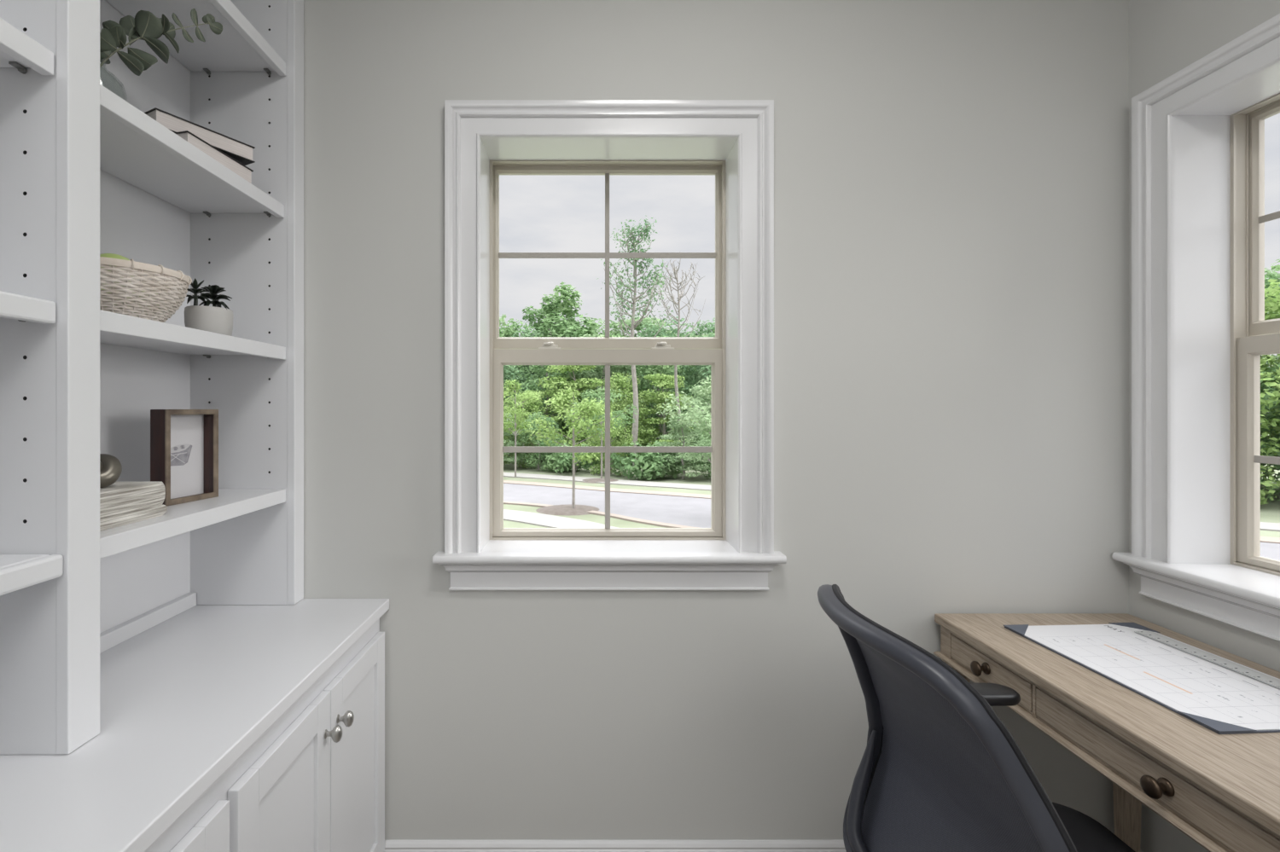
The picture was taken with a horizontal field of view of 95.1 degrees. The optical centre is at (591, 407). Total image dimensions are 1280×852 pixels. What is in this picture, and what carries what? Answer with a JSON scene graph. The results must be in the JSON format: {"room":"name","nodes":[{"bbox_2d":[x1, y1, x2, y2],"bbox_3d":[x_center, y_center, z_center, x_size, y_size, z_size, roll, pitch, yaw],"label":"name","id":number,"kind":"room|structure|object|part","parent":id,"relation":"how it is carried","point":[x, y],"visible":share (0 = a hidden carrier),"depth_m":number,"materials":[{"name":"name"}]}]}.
{"room":"office","nodes":[
{"label":"office","id":0,"kind":"room"},
{"bbox_2d":[303,0,1128,840],"bbox_3d":[0.200,-0.050,1.725,3.049,2.740,0.250,0,0,0],"label":"wall","id":1,"kind":"structure","parent":0,"point":[951,177],"depth_m":1.60,"materials":[{"name":"grey paint"}]},
{"bbox_2d":[432,99,786,590],"bbox_3d":[0.049,-0.167,1.675,0.936,1.328,0.265,0,0,0],"label":"window","id":2,"kind":"structure","parent":1,"relation":"in","point":[732,141],"depth_m":1.59,"materials":[{"name":"white paint"}]},
{"bbox_2d":[498,173,715,337],"bbox_3d":[0.049,-0.467,1.789,0.666,0.502,0.006,0,0,0],"label":"grille","id":3,"kind":"object","parent":2,"relation":"attached to","point":[607,255],"depth_m":1.79,"materials":[{"name":"grey wood"}]},
{"bbox_3d":[0.049,-0.459,1.790,0.698,0.557,0.024,0,0,0],"label":"sash","id":4,"kind":"part","parent":2,"relation":"part of","materials":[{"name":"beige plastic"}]},
{"bbox_3d":[0.049,0.105,1.758,0.692,0.560,0.025,0,0,0],"label":"sash","id":5,"kind":"part","parent":2,"relation":"part of","materials":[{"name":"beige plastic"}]},
{"bbox_2d":[502,365,712,529],"bbox_3d":[0.049,0.118,1.757,0.630,0.494,0.006,0,0,0],"label":"grille","id":6,"kind":"object","parent":2,"relation":"attached to","point":[607,450],"depth_m":1.75,"materials":[{"name":"grey wood"}]},
{"bbox_3d":[0.049,-0.182,1.772,0.826,1.241,0.072,0,0,0],"label":"frame","id":7,"kind":"part","parent":2,"relation":"part of","materials":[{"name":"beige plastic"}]},
{"bbox_2d":[384,840,846,851],"bbox_3d":[0.447,1.252,1.593,2.054,0.135,0.014,0,0,0],"label":"baseboard","id":8,"kind":"structure","parent":1,"relation":"attached to","point":[390,846],"depth_m":1.59,"materials":[{"name":"white paint"}]},
{"bbox_2d":[1128,0,1279,851],"bbox_3d":[1.599,-0.050,-0.600,0.250,2.740,4.400,0,0,0],"label":"wall","id":9,"kind":"structure","parent":0,"point":[1166,37],"depth_m":1.47,"materials":[{"name":"grey paint"}]},
{"bbox_2d":[1111,13,1279,641],"bbox_3d":[1.550,-0.167,1.120,0.265,1.328,0.936,0,0,0],"label":"window","id":10,"kind":"structure","parent":9,"relation":"in","point":[1201,332],"depth_m":1.47,"materials":[{"name":"white paint"}]},
{"bbox_3d":[1.646,-0.182,1.120,0.072,1.241,0.826,0,0,0],"label":"frame","id":11,"kind":"part","parent":10,"relation":"part of","materials":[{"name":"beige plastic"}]},
{"bbox_3d":[1.631,0.105,1.120,0.025,0.560,0.692,0,0,0],"label":"sash","id":12,"kind":"part","parent":10,"relation":"part of","materials":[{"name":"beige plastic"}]},
{"bbox_3d":[1.664,-0.459,1.120,0.024,0.557,0.698,0,0,0],"label":"sash","id":13,"kind":"part","parent":10,"relation":"part of","materials":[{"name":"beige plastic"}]},
{"bbox_2d":[1254,455,1279,465],"bbox_3d":[1.631,0.118,1.120,0.006,0.494,0.630,0,0,0],"label":"grille","id":14,"kind":"object","parent":10,"relation":"attached to","point":[1258,459],"depth_m":1.41,"materials":[{"name":"grey wood"}]},
{"bbox_2d":[1258,210,1279,223],"bbox_3d":[1.663,-0.467,1.120,0.006,0.502,0.666,0,0,0],"label":"grille","id":15,"kind":"object","parent":10,"relation":"attached to","point":[1262,218],"depth_m":1.43,"materials":[{"name":"grey wood"}]},
{"bbox_3d":[0.200,1.380,-0.600,3.049,0.120,4.900,0,0,0],"label":"floor","id":16,"kind":"structure","parent":0,"visible":0},
{"bbox_2d":[145,618,384,851],"bbox_3d":[-0.800,0.936,0.917,0.548,0.768,1.364,0,0,0],"label":"base cabinet","id":17,"kind":"object","parent":16,"relation":"on","point":[313,782],"visible":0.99,"depth_m":1.20,"materials":[{"name":"white paint"}]},
{"bbox_2d":[0,593,389,851],"bbox_3d":[-0.814,0.520,0.899,0.521,0.064,1.399,0,0,0],"label":"countertop","id":18,"kind":"structure","parent":17,"relation":"on","point":[187,688],"depth_m":1.00,"materials":[{"name":"white paint"}]},
{"bbox_2d":[0,0,303,755],"bbox_3d":[-0.930,-0.448,0.904,0.288,1.940,1.388,0,0,0],"label":"bookcase","id":19,"kind":"object","parent":18,"relation":"on","point":[85,174],"visible":0.94,"depth_m":1.27,"materials":[{"name":"white paint"}]},
{"bbox_3d":[-0.932,-0.515,0.572,0.255,0.034,0.607,0,0,0],"label":"shelf","id":20,"kind":"part","parent":19,"relation":"part of","materials":[{"name":"white paint"}]},
{"bbox_3d":[-0.930,-0.142,0.572,0.259,0.034,0.607,0,0,0],"label":"shelf","id":21,"kind":"part","parent":19,"relation":"part of","materials":[{"name":"white paint"}]},
{"bbox_3d":[-0.925,0.236,0.572,0.270,0.034,0.607,0,0,0],"label":"shelf","id":22,"kind":"part","parent":19,"relation":"part of","materials":[{"name":"white paint"}]},
{"bbox_2d":[99,505,167,531],"bbox_3d":[-0.918,0.204,1.069,0.134,0.020,0.235,0,0,0],"label":"book","id":23,"kind":"object","parent":19,"relation":"on","point":[107,523],"visible":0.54,"depth_m":1.08,"materials":[{"name":"beige paper"}]},
{"bbox_2d":[99,482,165,519],"bbox_3d":[-0.919,0.171,1.066,0.132,0.046,0.237,0,0,0],"label":"book","id":24,"kind":"object","parent":23,"relation":"on","point":[118,498],"visible":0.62,"depth_m":1.09,"materials":[{"name":"beige paper"}]},
{"bbox_2d":[99,453,122,488],"bbox_3d":[-0.925,0.117,1.063,0.097,0.061,0.092,0,0,0],"label":"ornament","id":25,"kind":"object","parent":24,"relation":"on","point":[110,467],"visible":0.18,"depth_m":1.07,"materials":[{"name":"grey metal"}]},
{"bbox_3d":[-1.068,-0.448,0.904,0.012,1.940,1.388,0,0,0],"label":"panel","id":26,"kind":"part","parent":19,"relation":"part of","materials":[{"name":"white paint"}]},
{"bbox_2d":[99,256,191,322],"bbox_3d":[-0.936,-0.217,1.140,0.253,0.110,0.253,0,0,-19],"label":"basket","id":27,"kind":"object","parent":19,"relation":"on","point":[171,286],"visible":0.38,"depth_m":1.09,"materials":[{"name":"beige wicker"}]},
{"bbox_2d":[99,253,130,286],"bbox_3d":[-0.936,-0.266,1.142,0.074,0.067,0.074,0,0,0],"label":"apple","id":28,"kind":"object","parent":27,"relation":"in","point":[105,255],"visible":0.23,"depth_m":1.12,"materials":[{"name":"green food"}]},
{"bbox_2d":[150,409,218,506],"bbox_3d":[-0.932,0.109,1.342,0.042,0.211,0.144,0,0,9],"label":"picture frame","id":29,"kind":"object","parent":19,"relation":"on","point":[184,443],"visible":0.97,"depth_m":1.35,"materials":[{"name":"brown wood"}]},
{"bbox_3d":[-0.936,-0.519,1.240,0.248,0.034,0.607,0,0,0],"label":"shelf","id":30,"kind":"part","parent":19,"relation":"part of","materials":[{"name":"white paint"}]},
{"bbox_3d":[-0.933,0.232,1.240,0.253,0.034,0.607,0,0,0],"label":"shelf","id":31,"kind":"part","parent":19,"relation":"part of","materials":[{"name":"white paint"}]},
{"bbox_3d":[-0.933,-0.144,1.240,0.253,0.034,0.607,0,0,0],"label":"shelf","id":32,"kind":"part","parent":19,"relation":"part of","materials":[{"name":"white paint"}]},
{"bbox_3d":[-0.933,-0.894,1.240,0.254,0.034,0.607,0,0,0],"label":"shelf","id":33,"kind":"part","parent":19,"relation":"part of","materials":[{"name":"white paint"}]},
{"bbox_2d":[184,278,233,336],"bbox_3d":[-0.874,-0.225,1.328,0.095,0.127,0.110,0,0,0],"label":"potted succulent","id":34,"kind":"object","parent":19,"relation":"on","point":[215,318],"visible":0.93,"depth_m":1.30,"materials":[{"name":"grey ceramic"}]},
{"bbox_2d":[184,305,233,336],"bbox_3d":[-0.874,-0.194,1.335,0.095,0.064,0.095,0,0,0],"label":"pot","id":35,"kind":"object","parent":34,"relation":"attached to","point":[217,319],"depth_m":1.30,"materials":[{"name":"grey ceramic"}]},
{"bbox_2d":[174,130,253,183],"bbox_3d":[-0.905,-0.564,1.347,0.133,0.056,0.175,0,0,14],"label":"book","id":36,"kind":"object","parent":19,"relation":"on","point":[240,169],"visible":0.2,"depth_m":1.32,"materials":[{"name":"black paper"}]},
{"bbox_2d":[144,107,255,165],"bbox_3d":[-0.916,-0.611,1.345,0.123,0.036,0.212,0,0,29],"label":"book","id":37,"kind":"object","parent":36,"relation":"on","point":[241,152],"visible":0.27,"depth_m":1.32,"materials":[{"name":"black paper"}]},
{"bbox_3d":[-0.933,-0.448,1.571,0.257,1.940,0.053,0,0,0],"label":"panel","id":38,"kind":"part","parent":19,"relation":"part of","materials":[{"name":"white paint"}]},
{"bbox_3d":[-0.950,-0.609,1.112,0.101,0.140,0.101,0,0,0],"label":"bottle vase","id":39,"kind":"object","parent":19,"relation":"on","visible":0},
{"bbox_2d":[99,8,222,75],"bbox_3d":[-0.875,-0.705,1.182,0.233,0.315,0.111,0,0,-42],"label":"branch","id":40,"kind":"object","parent":39,"relation":"in","point":[145,26],"visible":0.94,"depth_m":1.17,"materials":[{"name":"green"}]},
{"bbox_3d":[-0.893,-0.695,1.186,0.019,0.294,0.212,0,0,38],"label":"stem","id":41,"kind":"part","parent":40,"relation":"part of","materials":[{"name":"grey"}]},
{"bbox_3d":[-0.571,0.906,0.743,0.018,0.592,0.329,0,0,0],"label":"door","id":42,"kind":"part","parent":17,"relation":"part of","materials":[{"name":"white paint"}]},
{"bbox_3d":[-0.571,0.906,1.093,0.018,0.592,0.328,0,0,0],"label":"door","id":43,"kind":"part","parent":17,"relation":"part of","materials":[{"name":"white paint"}]},
{"bbox_3d":[-0.544,0.689,1.232,0.035,0.035,0.022,0,0,0],"label":"knob","id":44,"kind":"part","parent":17,"relation":"part of","materials":[{"name":"silver metal"}]},
{"bbox_3d":[-0.544,0.689,1.292,0.035,0.035,0.022,0,0,0],"label":"knob","id":45,"kind":"part","parent":17,"relation":"part of","materials":[{"name":"silver metal"}]},
{"bbox_3d":[-0.571,0.906,1.425,0.018,0.592,0.330,0,0,0],"label":"door","id":46,"kind":"part","parent":17,"relation":"part of","materials":[{"name":"white paint"}]},
{"bbox_2d":[817,584,1135,851],"bbox_3d":[0.755,0.830,0.988,0.690,0.980,0.621,0,0,0],"label":"office chair","id":47,"kind":"object","parent":16,"relation":"on","point":[939,770],"visible":1,"depth_m":1.01,"materials":[{"name":"grey plastic"}]},
{"bbox_3d":[0.656,0.829,1.095,0.127,0.281,0.340,0,0,-40],"label":"support arm","id":48,"kind":"part","parent":47,"relation":"part of","materials":[{"name":"grey plastic"}]},
{"bbox_3d":[0.786,0.607,1.238,0.236,0.025,0.074,0,0,0],"label":"armrest","id":49,"kind":"part","parent":47,"relation":"part of","materials":[{"name":"black plastic"}]},
{"bbox_3d":[0.825,0.858,0.985,0.410,0.074,0.524,0,0,0],"label":"seat","id":50,"kind":"part","parent":47,"relation":"part of","materials":[{"name":"black fabric"}]},
{"bbox_2d":[933,613,1279,851],"bbox_3d":[1.182,0.939,0.955,0.548,0.762,1.264,0,0,0],"label":"desk","id":51,"kind":"object","parent":16,"relation":"on","point":[1222,792],"visible":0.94,"depth_m":1.06,"materials":[{"name":"brown wood"}]},
{"bbox_3d":[0.967,0.996,1.550,0.048,0.648,0.046,0,0,0],"label":"leg","id":52,"kind":"part","parent":51,"relation":"part of","materials":[{"name":"brown wood"}]},
{"bbox_3d":[0.924,0.621,1.389,0.034,0.034,0.034,0,0,0],"label":"knob","id":53,"kind":"part","parent":51,"relation":"part of","materials":[{"name":"brown metal"}]},
{"bbox_3d":[1.171,0.622,1.389,0.459,0.058,0.278,0,0,0],"label":"drawer","id":54,"kind":"part","parent":51,"relation":"part of","materials":[{"name":"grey wood"}]},
{"bbox_3d":[1.420,0.996,1.546,0.048,0.648,0.046,0,0,0],"label":"leg","id":55,"kind":"part","parent":51,"relation":"part of","materials":[{"name":"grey wood"}]},
{"bbox_2d":[1003,622,1279,734],"bbox_3d":[1.232,0.555,1.247,0.348,0.006,0.488,0,0,-3],"label":"desk calendar","id":56,"kind":"object","parent":51,"relation":"on","point":[1223,701],"visible":1,"depth_m":1.21,"materials":[{"name":"white paper"}]},
{"bbox_2d":[1134,630,1279,689],"bbox_3d":[1.366,0.550,1.234,0.042,0.003,0.405,0,0,-3],"label":"ruler","id":57,"kind":"object","parent":56,"relation":"on","point":[1264,678],"visible":1,"depth_m":1.27,"materials":[{"name":"grey"}]},
{"bbox_3d":[0.924,0.621,0.955,0.034,0.034,0.034,0,0,0],"label":"knob","id":58,"kind":"part","parent":51,"relation":"part of","materials":[{"name":"brown metal"}]},
{"bbox_3d":[1.171,0.622,0.955,0.459,0.058,0.561,0,0,0],"label":"drawer","id":59,"kind":"part","parent":51,"relation":"part of","materials":[{"name":"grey wood"}]},
{"label":"outside","id":60,"kind":"structure","parent":0,"visible":0},
{"bbox_2d":[503,434,1279,537],"bbox_3d":[15.000,3.370,60.950,150.000,0.300,118.100,0,0,0],"label":"lawn","id":61,"kind":"structure","parent":60,"point":[1270,512],"depth_m":23.56,"materials":[{"name":"green plant"}]},
{"bbox_2d":[499,314,506,325],"bbox_3d":[-9.774,-2.374,48.619,10.515,11.273,9.853,0,0,34],"label":"tree","id":62,"kind":"object","parent":61,"relation":"on","point":[503,317],"visible":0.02,"depth_m":48.43,"materials":[{"name":"green plant"}]},
{"bbox_2d":[503,413,529,464],"bbox_3d":[-4.687,1.737,30.368,2.612,2.988,2.788,0,0,32],"label":"tree","id":63,"kind":"object","parent":61,"relation":"on","point":[509,460],"visible":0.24,"depth_m":30.02,"materials":[{"name":"green plant"}]},
{"bbox_2d":[499,318,535,337],"bbox_3d":[-6.280,-1.941,48.923,8.623,11.145,8.952,0,0,21],"label":"tree","id":64,"kind":"object","parent":61,"relation":"on","point":[512,319],"visible":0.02,"depth_m":48.88,"materials":[{"name":"green plant"}]},
{"bbox_2d":[503,365,543,456],"bbox_3d":[-6.040,-0.452,36.048,5.957,7.402,6.219,0,0,-21],"label":"tree","id":65,"kind":"object","parent":61,"relation":"on","point":[508,373],"visible":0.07,"depth_m":35.14,"materials":[{"name":"green plant"}]},
{"bbox_2d":[503,378,544,477],"bbox_3d":[-3.366,0.934,26.849,2.543,4.572,3.619,0,0,0],"label":"tree","id":66,"kind":"object","parent":61,"relation":"on","point":[517,416],"visible":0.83,"depth_m":26.52,"materials":[{"name":"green plant"}]},
{"bbox_3d":[-3.382,-0.038,26.846,2.472,2.627,3.560,0,0,0],"label":"crown","id":67,"kind":"part","parent":66,"relation":"part of","materials":[{"name":"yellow plant"}]},
{"bbox_2d":[499,305,552,409],"bbox_3d":[-4.119,-2.361,43.822,6.537,11.222,5.920,0,0,-10],"label":"tree","id":68,"kind":"object","parent":61,"relation":"on","point":[538,314],"visible":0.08,"depth_m":43.94,"materials":[{"name":"green plant"}]},
{"bbox_2d":[503,389,554,468],"bbox_3d":[-3.802,1.118,31.930,3.538,4.230,3.853,0,0,-11],"label":"tree","id":69,"kind":"object","parent":61,"relation":"on","point":[534,406],"visible":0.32,"depth_m":31.81,"materials":[{"name":"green plant"}]},
{"bbox_2d":[503,326,564,442],"bbox_3d":[-4.582,-1.343,41.899,7.404,9.200,7.729,0,0,-29],"label":"tree","id":70,"kind":"object","parent":61,"relation":"on","point":[536,334],"visible":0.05,"depth_m":41.13,"materials":[{"name":"green plant"}]},
{"bbox_2d":[512,412,564,471],"bbox_3d":[-2.680,1.775,30.053,2.506,3.120,2.414,0,0,-22],"label":"tree","id":71,"kind":"object","parent":61,"relation":"on","point":[537,462],"visible":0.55,"depth_m":29.78,"materials":[{"name":"green plant"}]},
{"bbox_2d":[503,365,594,461],"bbox_3d":[-2.778,-0.370,36.407,6.227,7.753,5.998,0,0,0],"label":"tree","id":72,"kind":"object","parent":61,"relation":"on","point":[536,368],"visible":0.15,"depth_m":35.16,"materials":[{"name":"green plant"}]},
{"bbox_2d":[506,281,599,418],"bbox_3d":[-3.290,-2.858,42.888,7.969,12.221,8.800,0,0,3],"label":"tree","id":73,"kind":"object","parent":61,"relation":"on","point":[566,306],"visible":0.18,"depth_m":41.43,"materials":[{"name":"green plant"}]},
{"bbox_2d":[530,301,604,441],"bbox_3d":[-1.635,-2.446,44.155,6.148,11.392,6.788,0,0,-17],"label":"tree","id":74,"kind":"object","parent":61,"relation":"on","point":[563,315],"visible":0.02,"depth_m":43.66,"materials":[{"name":"green plant"}]},
{"bbox_2d":[535,504,599,516],"bbox_3d":[-0.700,3.170,18.350,2.090,0.100,1.900,0,0,0],"label":"mulch bed","id":75,"kind":"object","parent":61,"relation":"on","point":[567,510],"visible":0.94,"depth_m":17.99,"materials":[{"name":"brown soil"}]},
{"bbox_2d":[521,365,616,453],"bbox_3d":[-1.273,0.071,33.717,6.110,6.336,5.983,0,0,27],"label":"tree","id":76,"kind":"object","parent":61,"relation":"on","point":[581,384],"visible":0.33,"depth_m":33.18,"materials":[{"name":"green plant"}]},
{"bbox_2d":[525,386,621,508],"bbox_3d":[-0.461,1.276,17.996,2.465,3.889,2.818,0,0,40],"label":"tree","id":77,"kind":"object","parent":61,"relation":"on","point":[586,410],"visible":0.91,"depth_m":17.83,"materials":[{"name":"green plant"}]},
{"bbox_3d":[-0.461,0.570,17.996,2.465,2.478,2.818,0,0,40],"label":"crown","id":78,"kind":"part","parent":77,"relation":"part of","materials":[{"name":"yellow plant"}]},
{"bbox_2d":[542,442,605,472],"bbox_3d":[-1.069,2.513,28.892,3.329,1.592,2.768,0,0,-45],"label":"shrub","id":79,"kind":"object","parent":61,"relation":"on","point":[563,462],"visible":0.6,"depth_m":28.60,"materials":[{"name":"green plant"}]},
{"bbox_2d":[503,500,698,528],"bbox_3d":[8.150,3.220,11.053,65.116,0.100,5.651,0,0,27],"label":"curb","id":80,"kind":"object","parent":61,"relation":"on","point":[596,513],"visible":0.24,"depth_m":16.84,"materials":[{"name":"brown"}]},
{"bbox_2d":[550,333,656,454],"bbox_3d":[0.602,-0.667,36.221,6.846,7.833,7.306,0,0,28],"label":"tree","id":81,"kind":"object","parent":61,"relation":"on","point":[595,375],"visible":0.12,"depth_m":35.46,"materials":[{"name":"green plant"}]},
{"bbox_2d":[585,414,634,476],"bbox_3d":[0.983,1.791,28.139,2.406,2.877,2.620,0,0,-31],"label":"tree","id":82,"kind":"object","parent":61,"relation":"on","point":[598,442],"visible":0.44,"depth_m":28.04,"materials":[{"name":"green plant"}]},
{"bbox_2d":[578,318,652,442],"bbox_3d":[0.658,-2.098,50.767,9.224,11.484,8.885,0,0,-27],"label":"tree","id":83,"kind":"object","parent":61,"relation":"on","point":[595,319],"visible":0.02,"depth_m":50.16,"materials":[{"name":"green plant"}]},
{"bbox_2d":[594,372,660,459],"bbox_3d":[2.004,0.606,33.004,4.008,5.297,3.679,0,0,-25],"label":"tree","id":84,"kind":"object","parent":61,"relation":"on","point":[620,384],"visible":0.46,"depth_m":32.32,"materials":[{"name":"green plant"}]},
{"bbox_2d":[592,335,669,445],"bbox_3d":[2.421,-0.881,42.925,7.113,8.856,6.852,0,0,23],"label":"tree","id":85,"kind":"object","parent":61,"relation":"on","point":[597,371],"visible":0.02,"depth_m":41.50,"materials":[{"name":"green plant"}]},
{"bbox_2d":[599,315,670,366],"bbox_3d":[3.909,-2.244,49.950,9.625,11.012,10.271,0,0,-2],"label":"tree","id":86,"kind":"object","parent":61,"relation":"on","point":[647,320],"visible":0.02,"depth_m":48.80,"materials":[{"name":"green plant"}]},
{"bbox_2d":[597,215,673,466],"bbox_3d":[2.173,-3.273,30.278,3.874,13.016,3.914,0,0,17],"label":"tree","id":87,"kind":"object","parent":61,"relation":"on","point":[635,426],"visible":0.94,"depth_m":29.86,"materials":[{"name":"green plant"}]},
{"bbox_3d":[2.167,-6.835,30.257,3.892,5.892,3.833,0,0,15],"label":"crown","id":88,"kind":"part","parent":87,"relation":"part of","materials":[{"name":"green plant"}]},
{"bbox_2d":[610,440,686,480],"bbox_3d":[2.839,2.407,26.890,3.828,1.831,3.183,0,0,-28],"label":"shrub","id":89,"kind":"object","parent":61,"relation":"on","point":[648,461],"visible":0.74,"depth_m":26.04,"materials":[{"name":"green plant"}]},
{"bbox_2d":[613,316,704,439],"bbox_3d":[5.134,-1.732,43.264,8.388,9.984,8.035,0,0,0],"label":"tree","id":90,"kind":"object","parent":61,"relation":"on","point":[663,330],"visible":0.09,"depth_m":42.62,"materials":[{"name":"green plant"}]},
{"bbox_2d":[621,373,698,454],"bbox_3d":[4.202,0.651,32.270,4.637,5.169,4.736,0,0,42],"label":"tree","id":91,"kind":"object","parent":61,"relation":"on","point":[666,381],"visible":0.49,"depth_m":32.18,"materials":[{"name":"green plant"}]},
{"bbox_2d":[614,334,707,447],"bbox_3d":[4.365,-0.494,36.743,6.204,8.019,6.441,0,0,24],"label":"tree","id":92,"kind":"object","parent":61,"relation":"on","point":[665,369],"visible":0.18,"depth_m":35.29,"materials":[{"name":"green plant"}]},
{"bbox_2d":[645,323,709,389],"bbox_3d":[6.589,-1.726,48.660,8.578,10.680,8.263,0,0,27],"label":"tree","id":93,"kind":"object","parent":61,"relation":"on","point":[669,331],"visible":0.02,"depth_m":47.77,"materials":[{"name":"green plant"}]},
{"bbox_2d":[657,258,704,460],"bbox_3d":[4.765,-2.447,30.906,2.628,11.365,2.622,0,0,9],"label":"tree","id":94,"kind":"object","parent":61,"relation":"on","point":[674,269],"visible":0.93,"depth_m":30.98,"materials":[{"name":"grey plant"}]},
{"bbox_2d":[653,413,710,479],"bbox_3d":[4.143,1.737,26.072,2.788,2.988,2.612,0,0,-43],"label":"tree","id":95,"kind":"object","parent":61,"relation":"on","point":[680,427],"visible":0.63,"depth_m":25.89,"materials":[{"name":"green plant"}]},
{"bbox_2d":[656,375,710,463],"bbox_3d":[3.602,1.125,16.324,3.220,4.190,2.794,0,0,-37],"label":"tree","id":96,"kind":"object","parent":61,"relation":"on","point":[703,421],"visible":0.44,"depth_m":16.14,"materials":[{"name":"green plant"}]},
{"bbox_2d":[657,331,715,459],"bbox_3d":[7.170,-0.643,35.800,6.268,7.788,6.543,0,0,-12],"label":"tree","id":97,"kind":"object","parent":61,"relation":"on","point":[702,371],"visible":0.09,"depth_m":35.55,"materials":[{"name":"green plant"}]},
{"bbox_2d":[669,384,710,476],"bbox_3d":[5.509,1.078,27.505,3.773,4.317,4.026,0,0,38],"label":"tree","id":98,"kind":"object","parent":61,"relation":"on","point":[687,462],"visible":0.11,"depth_m":27.47,"materials":[{"name":"green plant"}]},
{"bbox_2d":[677,332,715,399],"bbox_3d":[9.053,-1.062,41.957,8.049,8.629,7.542,0,0,10],"label":"tree","id":99,"kind":"object","parent":61,"relation":"on","point":[697,375],"visible":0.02,"depth_m":42.40,"materials":[{"name":"green plant"}]},
{"bbox_2d":[679,318,715,384],"bbox_3d":[9.537,-2.201,48.720,8.796,10.929,9.182,0,0,42],"label":"tree","id":100,"kind":"object","parent":61,"relation":"on","point":[701,327],"visible":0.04,"depth_m":47.95,"materials":[{"name":"green plant"}]},
{"bbox_2d":[689,417,710,479],"bbox_3d":[5.702,1.775,25.577,2.506,3.120,2.414,0,0,-17],"label":"tree","id":101,"kind":"object","parent":61,"relation":"on","point":[705,432],"visible":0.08,"depth_m":25.56,"materials":[{"name":"green plant"}]},
{"bbox_2d":[503,480,1279,544],"bbox_3d":[9.923,3.220,16.072,70.250,0.100,4.085,0,0,28],"label":"curb","id":102,"kind":"object","parent":61,"relation":"on","point":[1263,539],"visible":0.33,"depth_m":22.24,"materials":[{"name":"grey concrete"}]},
{"bbox_2d":[1260,279,1279,505],"bbox_3d":[22.220,-0.522,19.968,6.860,7.532,6.298,0,0,-32],"label":"tree","id":103,"kind":"object","parent":61,"relation":"on","point":[1271,307],"visible":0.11,"depth_m":18.66,"materials":[{"name":"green plant"}]},
{"bbox_2d":[1260,363,1279,501],"bbox_3d":[24.337,-0.369,18.002,5.996,7.750,6.225,0,0,-9],"label":"tree","id":104,"kind":"object","parent":61,"relation":"on","point":[1270,415],"visible":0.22,"depth_m":19.32,"materials":[{"name":"green plant"}]},
{"bbox_2d":[1260,259,1279,488],"bbox_3d":[27.701,-1.255,22.787,7.762,9.664,7.476,0,0,4],"label":"tree","id":105,"kind":"object","parent":61,"relation":"on","point":[1273,276],"visible":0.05,"depth_m":22.68,"materials":[{"name":"green plant"}]},
{"bbox_2d":[1260,268,1279,465],"bbox_3d":[25.483,-1.702,25.638,8.669,9.918,9.251,0,0,31],"label":"tree","id":106,"kind":"object","parent":61,"relation":"on","point":[1268,272],"visible":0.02,"depth_m":23.02,"materials":[{"name":"green plant"}]},
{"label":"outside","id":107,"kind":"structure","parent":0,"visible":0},
{"bbox_2d":[503,472,1279,531],"bbox_3d":[10.930,3.230,18.212,71.129,0.100,4.672,0,0,28],"label":"sidewalk","id":108,"kind":"structure","parent":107,"point":[1264,526],"depth_m":24.58,"materials":[{"name":"grey concrete"}]},
{"bbox_2d":[581,478,618,483],"bbox_3d":[0.400,3.170,25.600,1.920,0.100,1.600,0,0,0],"label":"mulch bed","id":109,"kind":"object","parent":108,"relation":"on","point":[589,480],"visible":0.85,"depth_m":25.28,"materials":[{"name":"brown soil"}]},
{"bbox_2d":[564,386,638,478],"bbox_3d":[0.427,1.130,25.969,3.406,4.180,2.736,0,0,-44],"label":"tree","id":110,"kind":"object","parent":108,"relation":"on","point":[595,395],"visible":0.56,"depth_m":25.88,"materials":[{"name":"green plant"}]},
{"bbox_3d":[0.427,0.191,25.969,3.406,2.291,2.736,0,0,-44],"label":"crown","id":111,"kind":"part","parent":110,"relation":"part of","materials":[{"name":"green plant"}]},
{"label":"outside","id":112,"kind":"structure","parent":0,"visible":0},
{"bbox_2d":[503,509,618,528],"bbox_3d":[7.360,3.230,9.423,64.669,0.100,6.563,0,0,27],"label":"sidewalk","id":113,"kind":"structure","parent":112,"point":[540,520],"depth_m":16.42,"materials":[{"name":"grey concrete"}]},
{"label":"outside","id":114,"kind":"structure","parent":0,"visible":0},
{"bbox_2d":[503,483,1279,560],"bbox_3d":[8.486,3.250,13.242,69.998,0.100,9.264,0,0,27],"label":"road","id":115,"kind":"structure","parent":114,"point":[693,512],"depth_m":19.63,"materials":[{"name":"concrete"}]}
]}

